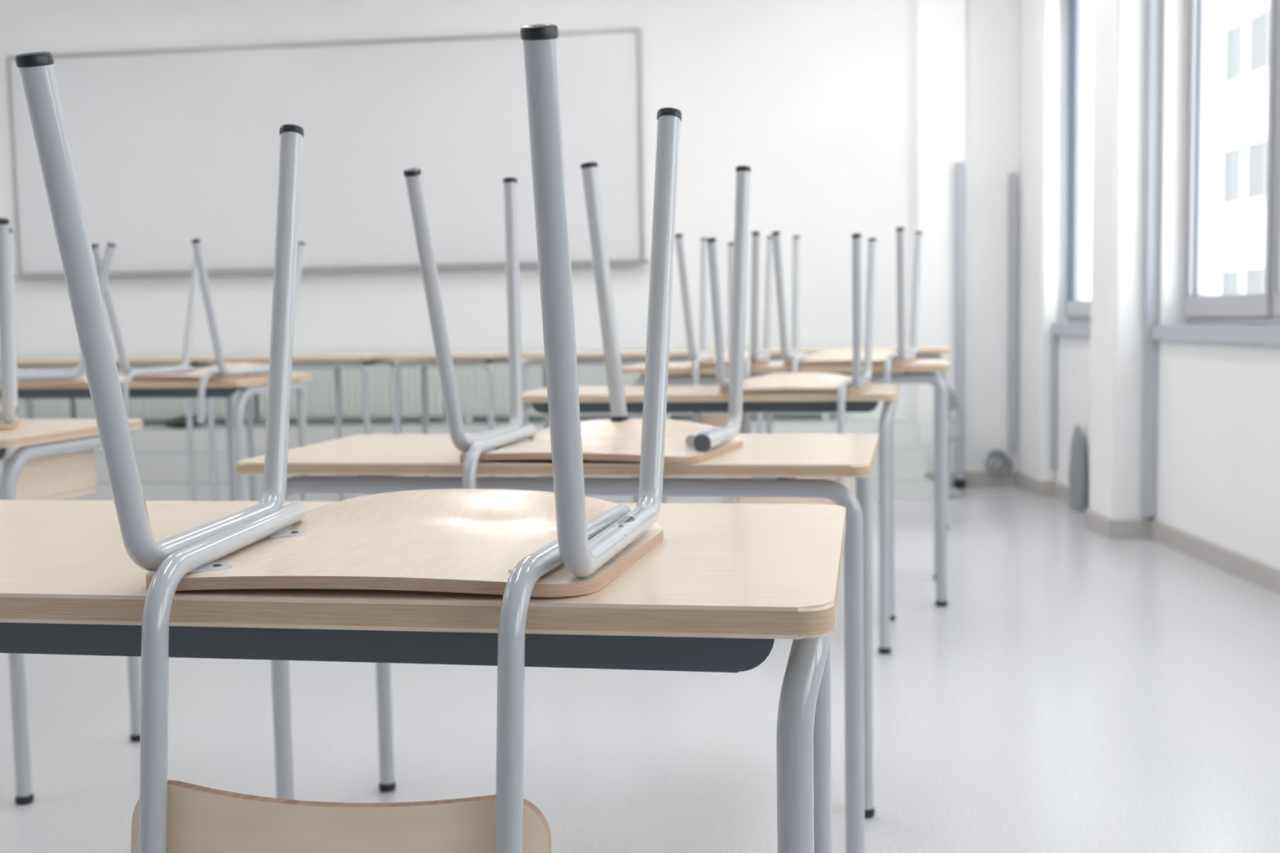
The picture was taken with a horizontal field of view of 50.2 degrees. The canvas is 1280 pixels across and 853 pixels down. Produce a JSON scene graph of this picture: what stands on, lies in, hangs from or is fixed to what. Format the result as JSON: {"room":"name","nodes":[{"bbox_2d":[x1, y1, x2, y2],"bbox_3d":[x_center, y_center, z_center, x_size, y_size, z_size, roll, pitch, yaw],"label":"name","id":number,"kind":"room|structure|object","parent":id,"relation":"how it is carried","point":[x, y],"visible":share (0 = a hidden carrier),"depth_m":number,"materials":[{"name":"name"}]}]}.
{"room":"classroom","nodes":[
{"label":"classroom","id":0,"kind":"room"},
{"bbox_2d":[0,0,1093,471],"bbox_3d":[-1.227,-1.234,8.300,7.590,3.150,1.652,-1,5,0],"label":"wall","id":1,"kind":"structure","parent":0,"point":[817,98],"depth_m":7.73,"materials":[{"name":"white paint"}]},
{"bbox_2d":[5,27,650,278],"bbox_3d":[-1.888,-1.574,7.978,3.900,1.326,0.087,0,5,7],"label":"whiteboard","id":2,"kind":"object","parent":1,"relation":"attached to","point":[171,148],"visible":0.9,"depth_m":7.99,"materials":[{"name":"white ceramic"}]},
{"bbox_2d":[13,259,650,278],"bbox_3d":[-1.878,-0.922,8.015,3.900,0.022,0.056,0,5,7],"label":"tray","id":3,"kind":"object","parent":2,"relation":"on","point":[441,264],"depth_m":8.03,"materials":[{"name":"silver metal"}]},
{"bbox_2d":[0,448,924,482],"bbox_3d":[-1.597,0.207,7.872,6.319,0.160,0.516,0,5,7],"label":"trim","id":4,"kind":"structure","parent":1,"relation":"attached to","point":[908,463],"depth_m":7.73,"materials":[{"name":"white"}]},
{"bbox_2d":[7,417,920,453],"bbox_3d":[-1.599,0.058,7.910,6.306,0.130,0.416,0,5,7],"label":"trim","id":5,"kind":"structure","parent":1,"relation":"attached to","point":[907,433],"depth_m":7.75,"materials":[{"name":"white"}]},
{"bbox_2d":[15,357,74,418],"bbox_3d":[-4.005,-0.209,8.338,1.120,0.410,0.062,0,5,7],"label":"radiator","id":6,"kind":"object","parent":5,"relation":"on","point":[44,408],"visible":0.29,"depth_m":8.27,"materials":[{"name":"white metal"}]},
{"bbox_2d":[75,354,256,423],"bbox_3d":[-2.854,-0.217,8.189,1.120,0.410,0.062,0,5,7],"label":"radiator","id":7,"kind":"object","parent":5,"relation":"on","point":[162,408],"visible":0.16,"depth_m":8.17,"materials":[{"name":"white metal"}]},
{"bbox_2d":[162,414,205,427],"bbox_3d":[-2.661,-0.030,7.970,0.250,0.072,0.120,-1,5,0],"label":"pouch","id":8,"kind":"object","parent":5,"relation":"on","point":[180,421],"visible":0.71,"depth_m":7.93,"materials":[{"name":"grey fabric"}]},
{"bbox_2d":[258,351,444,422],"bbox_3d":[-1.704,-0.226,8.040,1.120,0.410,0.062,0,5,7],"label":"radiator","id":9,"kind":"object","parent":5,"relation":"on","point":[319,390],"visible":0.39,"depth_m":8.01,"materials":[{"name":"white metal"}]},
{"bbox_2d":[451,348,640,422],"bbox_3d":[-0.554,-0.235,7.891,1.120,0.410,0.062,0,5,7],"label":"radiator","id":10,"kind":"object","parent":5,"relation":"on","point":[471,381],"visible":0.29,"depth_m":7.90,"materials":[{"name":"white metal"}]},
{"bbox_2d":[666,346,844,419],"bbox_3d":[0.596,-0.244,7.742,1.120,0.410,0.062,0,5,7],"label":"radiator","id":11,"kind":"object","parent":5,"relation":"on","point":[824,415],"visible":0.02,"depth_m":7.71,"materials":[{"name":"white metal"}]},
{"bbox_2d":[63,477,933,501],"bbox_3d":[-1.579,0.339,7.840,6.360,0.100,0.595,0,5,7],"label":"trim","id":12,"kind":"structure","parent":1,"relation":"attached to","point":[904,490],"depth_m":7.61,"materials":[{"name":"white"}]},
{"bbox_2d":[915,0,965,472],"bbox_3d":[1.667,-1.228,7.579,0.264,3.150,0.069,0,5,7],"label":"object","id":13,"kind":"structure","parent":1,"relation":"attached to","point":[940,24],"depth_m":7.53,"materials":[{"name":"white paint"}]},
{"bbox_2d":[924,471,1016,488],"bbox_3d":[1.836,0.299,7.671,0.554,0.085,0.072,-1,5,0],"label":"baseboard","id":14,"kind":"structure","parent":1,"relation":"attached to","point":[971,478],"depth_m":7.66,"materials":[{"name":"grey plastic"}]},
{"bbox_2d":[985,448,1013,475],"bbox_3d":[2.004,0.202,7.618,0.156,0.152,0.040,-1,5,0],"label":"cable coil","id":15,"kind":"object","parent":1,"relation":"attached to","point":[1002,455],"visible":1,"depth_m":7.61,"materials":[{"name":"grey plastic"}]},
{"bbox_2d":[1007,172,1017,451],"bbox_3d":[2.064,-0.628,7.572,0.040,1.540,0.029,-1,5,0],"label":"duct","id":16,"kind":"object","parent":1,"relation":"attached to","point":[1012,177],"visible":1,"depth_m":7.56,"materials":[{"name":"grey metal"}]},
{"bbox_2d":[0,486,1279,852],"bbox_3d":[-1.190,0.872,2.977,7.590,0.200,12.600,-1,5,0],"label":"floor","id":17,"kind":"structure","parent":0,"point":[1075,688],"depth_m":3.31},
{"bbox_2d":[0,418,143,804],"bbox_3d":[-1.753,0.385,3.127,1.100,0.766,0.520,0,5,11],"label":"school desk","id":18,"kind":"object","parent":17,"relation":"on","point":[55,460],"visible":0.5,"depth_m":2.95,"materials":[{"name":"brown wood"}]},
{"bbox_2d":[0,217,18,429],"bbox_3d":[-1.610,-0.221,2.985,0.468,0.462,0.550,-3,5,-26],"label":"chair","id":19,"kind":"object","parent":18,"relation":"on","point":[8,367],"visible":1,"depth_m":2.90,"materials":[{"name":"grey paint"}]},
{"bbox_2d":[31,486,97,500],"bbox_3d":[-1.757,0.160,3.119,0.955,0.015,0.300,0,5,11],"label":"chair backrest","id":20,"kind":"object","parent":18,"relation":"attached to","point":[58,493],"depth_m":3.04,"materials":[{"name":"brown wood"}]},
{"bbox_2d":[0,355,235,501],"bbox_3d":[-2.922,0.048,7.263,1.450,0.820,0.500,0,5,11],"label":"school desk","id":21,"kind":"object","parent":17,"relation":"on","point":[135,362],"visible":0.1,"depth_m":7.02,"materials":[{"name":"brown wood"}]},
{"bbox_2d":[0,373,312,501],"bbox_3d":[-1.784,0.233,4.798,1.150,0.805,0.560,0,5,11],"label":"school desk","id":22,"kind":"object","parent":17,"relation":"on","point":[159,388],"visible":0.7,"depth_m":4.50,"materials":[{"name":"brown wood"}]},
{"bbox_2d":[0,242,115,386],"bbox_3d":[-2.006,-0.372,4.474,0.550,0.462,0.468,-3,5,-22],"label":"chair","id":23,"kind":"object","parent":22,"relation":"on","point":[28,377],"visible":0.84,"depth_m":4.36,"materials":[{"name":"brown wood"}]},
{"bbox_2d":[91,238,305,422],"bbox_3d":[-1.465,-0.325,4.579,0.468,0.592,0.550,1,5,22],"label":"chair","id":24,"kind":"object","parent":22,"relation":"on","point":[220,371],"visible":0.9,"depth_m":4.46,"materials":[{"name":"grey paint"}]},
{"bbox_2d":[195,353,402,501],"bbox_3d":[-1.726,0.046,7.019,0.920,0.820,0.500,0,5,11],"label":"school desk","id":25,"kind":"object","parent":17,"relation":"on","point":[359,361],"visible":0.53,"depth_m":6.89,"materials":[{"name":"brown wood"}]},
{"bbox_2d":[0,499,845,852],"bbox_3d":[-0.382,0.497,1.510,1.200,0.752,0.600,0,5,10],"label":"school desk","id":26,"kind":"object","parent":17,"relation":"on","point":[723,582],"visible":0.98,"depth_m":1.20,"materials":[{"name":"brown wood"}]},
{"bbox_2d":[14,23,681,852],"bbox_3d":[-0.222,0.065,1.313,0.468,0.786,0.550,0,5,10],"label":"chair","id":27,"kind":"object","parent":26,"relation":"on","point":[517,545],"visible":1,"depth_m":1.14,"materials":[{"name":"brown wood"}]},
{"bbox_2d":[381,351,515,476],"bbox_3d":[-0.929,0.045,6.856,0.570,0.820,0.500,0,5,11],"label":"school desk","id":28,"kind":"object","parent":17,"relation":"on","point":[483,359],"visible":0.6,"depth_m":6.65,"materials":[{"name":"brown wood"}]},
{"bbox_2d":[235,433,879,852],"bbox_3d":[-0.110,0.411,2.532,1.080,0.750,0.560,0,5,11],"label":"school desk","id":29,"kind":"object","parent":17,"relation":"on","point":[362,464],"visible":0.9,"depth_m":2.28,"materials":[{"name":"brown wood"}]},
{"bbox_2d":[403,161,751,488],"bbox_3d":[-0.074,-0.085,2.327,0.494,0.774,0.524,0,5,16],"label":"chair","id":30,"kind":"object","parent":29,"relation":"on","point":[618,437],"visible":0.92,"depth_m":2.43,"materials":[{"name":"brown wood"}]},
{"bbox_2d":[521,348,728,503],"bbox_3d":[-0.049,0.044,6.676,1.060,0.820,0.500,0,5,11],"label":"school desk","id":31,"kind":"object","parent":17,"relation":"on","point":[627,357],"visible":0.23,"depth_m":6.47,"materials":[{"name":"brown wood"}]},
{"bbox_2d":[508,383,900,654],"bbox_3d":[0.223,0.263,4.266,1.150,0.758,0.530,0,5,12],"label":"school desk","id":32,"kind":"object","parent":17,"relation":"on","point":[680,398],"visible":0.62,"depth_m":3.97,"materials":[{"name":"brown wood"}]},
{"bbox_2d":[706,232,876,505],"bbox_3d":[0.460,-0.174,4.077,0.468,0.786,0.550,0,5,12],"label":"chair","id":33,"kind":"object","parent":32,"relation":"on","point":[842,384],"visible":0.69,"depth_m":3.92,"materials":[{"name":"grey paint"}]},
{"bbox_2d":[622,359,950,606],"bbox_3d":[0.531,0.180,4.891,1.120,0.812,0.550,0,5,11],"label":"school desk","id":34,"kind":"object","parent":17,"relation":"on","point":[923,371],"visible":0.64,"depth_m":4.57,"materials":[{"name":"brown wood"}]},
{"bbox_2d":[675,231,773,433],"bbox_3d":[0.312,-0.283,4.783,0.284,0.786,0.550,0,5,11],"label":"chair","id":35,"kind":"object","parent":34,"relation":"on","point":[752,357],"visible":0.7,"depth_m":4.61,"materials":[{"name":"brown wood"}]},
{"bbox_2d":[771,226,923,404],"bbox_3d":[0.717,-0.381,4.702,0.468,0.592,0.550,0,5,16],"label":"chair","id":36,"kind":"object","parent":34,"relation":"on","point":[887,357],"visible":0.91,"depth_m":4.60,"materials":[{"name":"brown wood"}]},
{"bbox_2d":[749,346,951,529],"bbox_3d":[0.995,0.042,6.463,0.920,0.820,0.500,0,5,11],"label":"school desk","id":37,"kind":"object","parent":17,"relation":"on","point":[922,352],"visible":0.27,"depth_m":6.28,"materials":[{"name":"brown wood"}]},
{"bbox_2d":[947,385,960,497],"bbox_3d":[1.637,0.075,7.282,0.120,0.600,0.160,-1,5,0],"label":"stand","id":38,"kind":"object","parent":17,"relation":"on","point":[953,424],"visible":0.43,"depth_m":7.23,"materials":[{"name":"grey metal"}]},
{"bbox_2d":[954,162,965,488],"bbox_3d":[1.772,-0.552,7.561,0.060,1.800,0.044,-1,5,0],"label":"pipe","id":39,"kind":"object","parent":17,"relation":"on","point":[959,482],"visible":1,"depth_m":7.54,"materials":[{"name":"grey metal"}]},
{"bbox_2d":[1068,424,1085,511],"bbox_3d":[2.158,0.200,6.736,0.028,0.420,0.190,-1,5,0],"label":"panel","id":40,"kind":"object","parent":17,"relation":"on","point":[1077,473],"visible":0.97,"depth_m":6.70,"materials":[{"name":"grey plastic"}]},
{"bbox_2d":[1054,0,1279,568],"bbox_3d":[2.258,-0.806,2.166,0.165,3.150,10.840,-1,5,0],"label":"wall","id":41,"kind":"structure","parent":0,"point":[1218,425],"depth_m":5.55,"materials":[{"name":"white paint"}]},
{"bbox_2d":[1019,0,1057,480],"bbox_3d":[2.131,-1.215,7.302,0.075,3.150,0.425,-1,5,0],"label":"pillar","id":42,"kind":"structure","parent":41,"relation":"attached to","point":[1039,31],"depth_m":7.20,"materials":[{"name":"white paint"}]},
{"bbox_2d":[1050,336,1057,469],"bbox_3d":[2.173,-0.123,7.158,0.029,0.695,0.034,-1,5,0],"label":"duct","id":43,"kind":"object","parent":41,"relation":"attached to","point":[1054,362],"visible":1,"depth_m":7.15,"materials":[{"name":"grey metal"}]},
{"bbox_2d":[1051,0,1090,337],"bbox_3d":[2.232,-1.397,6.733,0.193,1.900,0.960,-1,5,0],"label":"window","id":44,"kind":"structure","parent":41,"relation":"in","point":[1078,311],"depth_m":7.14,"materials":[{"name":"grey"}]},
{"bbox_2d":[1088,0,1151,519],"bbox_3d":[2.086,-1.101,5.894,0.170,3.150,0.320,-1,5,0],"label":"pillar","id":45,"kind":"structure","parent":41,"relation":"attached to","point":[1119,26],"depth_m":5.81,"materials":[{"name":"white paint"}]},
{"bbox_2d":[1016,471,1279,595],"bbox_3d":[2.115,0.726,2.273,0.191,0.085,10.824,-1,5,0],"label":"baseboard","id":46,"kind":"structure","parent":41,"relation":"attached to","point":[1260,573],"depth_m":5.64,"materials":[{"name":"grey plastic"}]},
{"bbox_2d":[1140,0,1162,516],"bbox_3d":[2.143,-1.132,5.708,0.051,3.040,0.044,-1,5,0],"label":"pipe","id":47,"kind":"object","parent":41,"relation":"attached to","point":[1154,7],"visible":1,"depth_m":5.72,"materials":[{"name":"grey metal"}]},
{"bbox_2d":[1151,0,1279,346],"bbox_3d":[2.235,-1.241,4.785,0.193,1.900,1.870,-1,5,0],"label":"window","id":48,"kind":"structure","parent":41,"relation":"in","point":[1249,318],"depth_m":5.28,"materials":[{"name":"grey"}]},
{"label":"outside","id":49,"kind":"structure","parent":0,"visible":0},
{"bbox_3d":[31.436,7.295,15.677,57.400,0.200,150.000,-1,5,0],"label":"ground","id":50,"kind":"structure","parent":49,"visible":0},
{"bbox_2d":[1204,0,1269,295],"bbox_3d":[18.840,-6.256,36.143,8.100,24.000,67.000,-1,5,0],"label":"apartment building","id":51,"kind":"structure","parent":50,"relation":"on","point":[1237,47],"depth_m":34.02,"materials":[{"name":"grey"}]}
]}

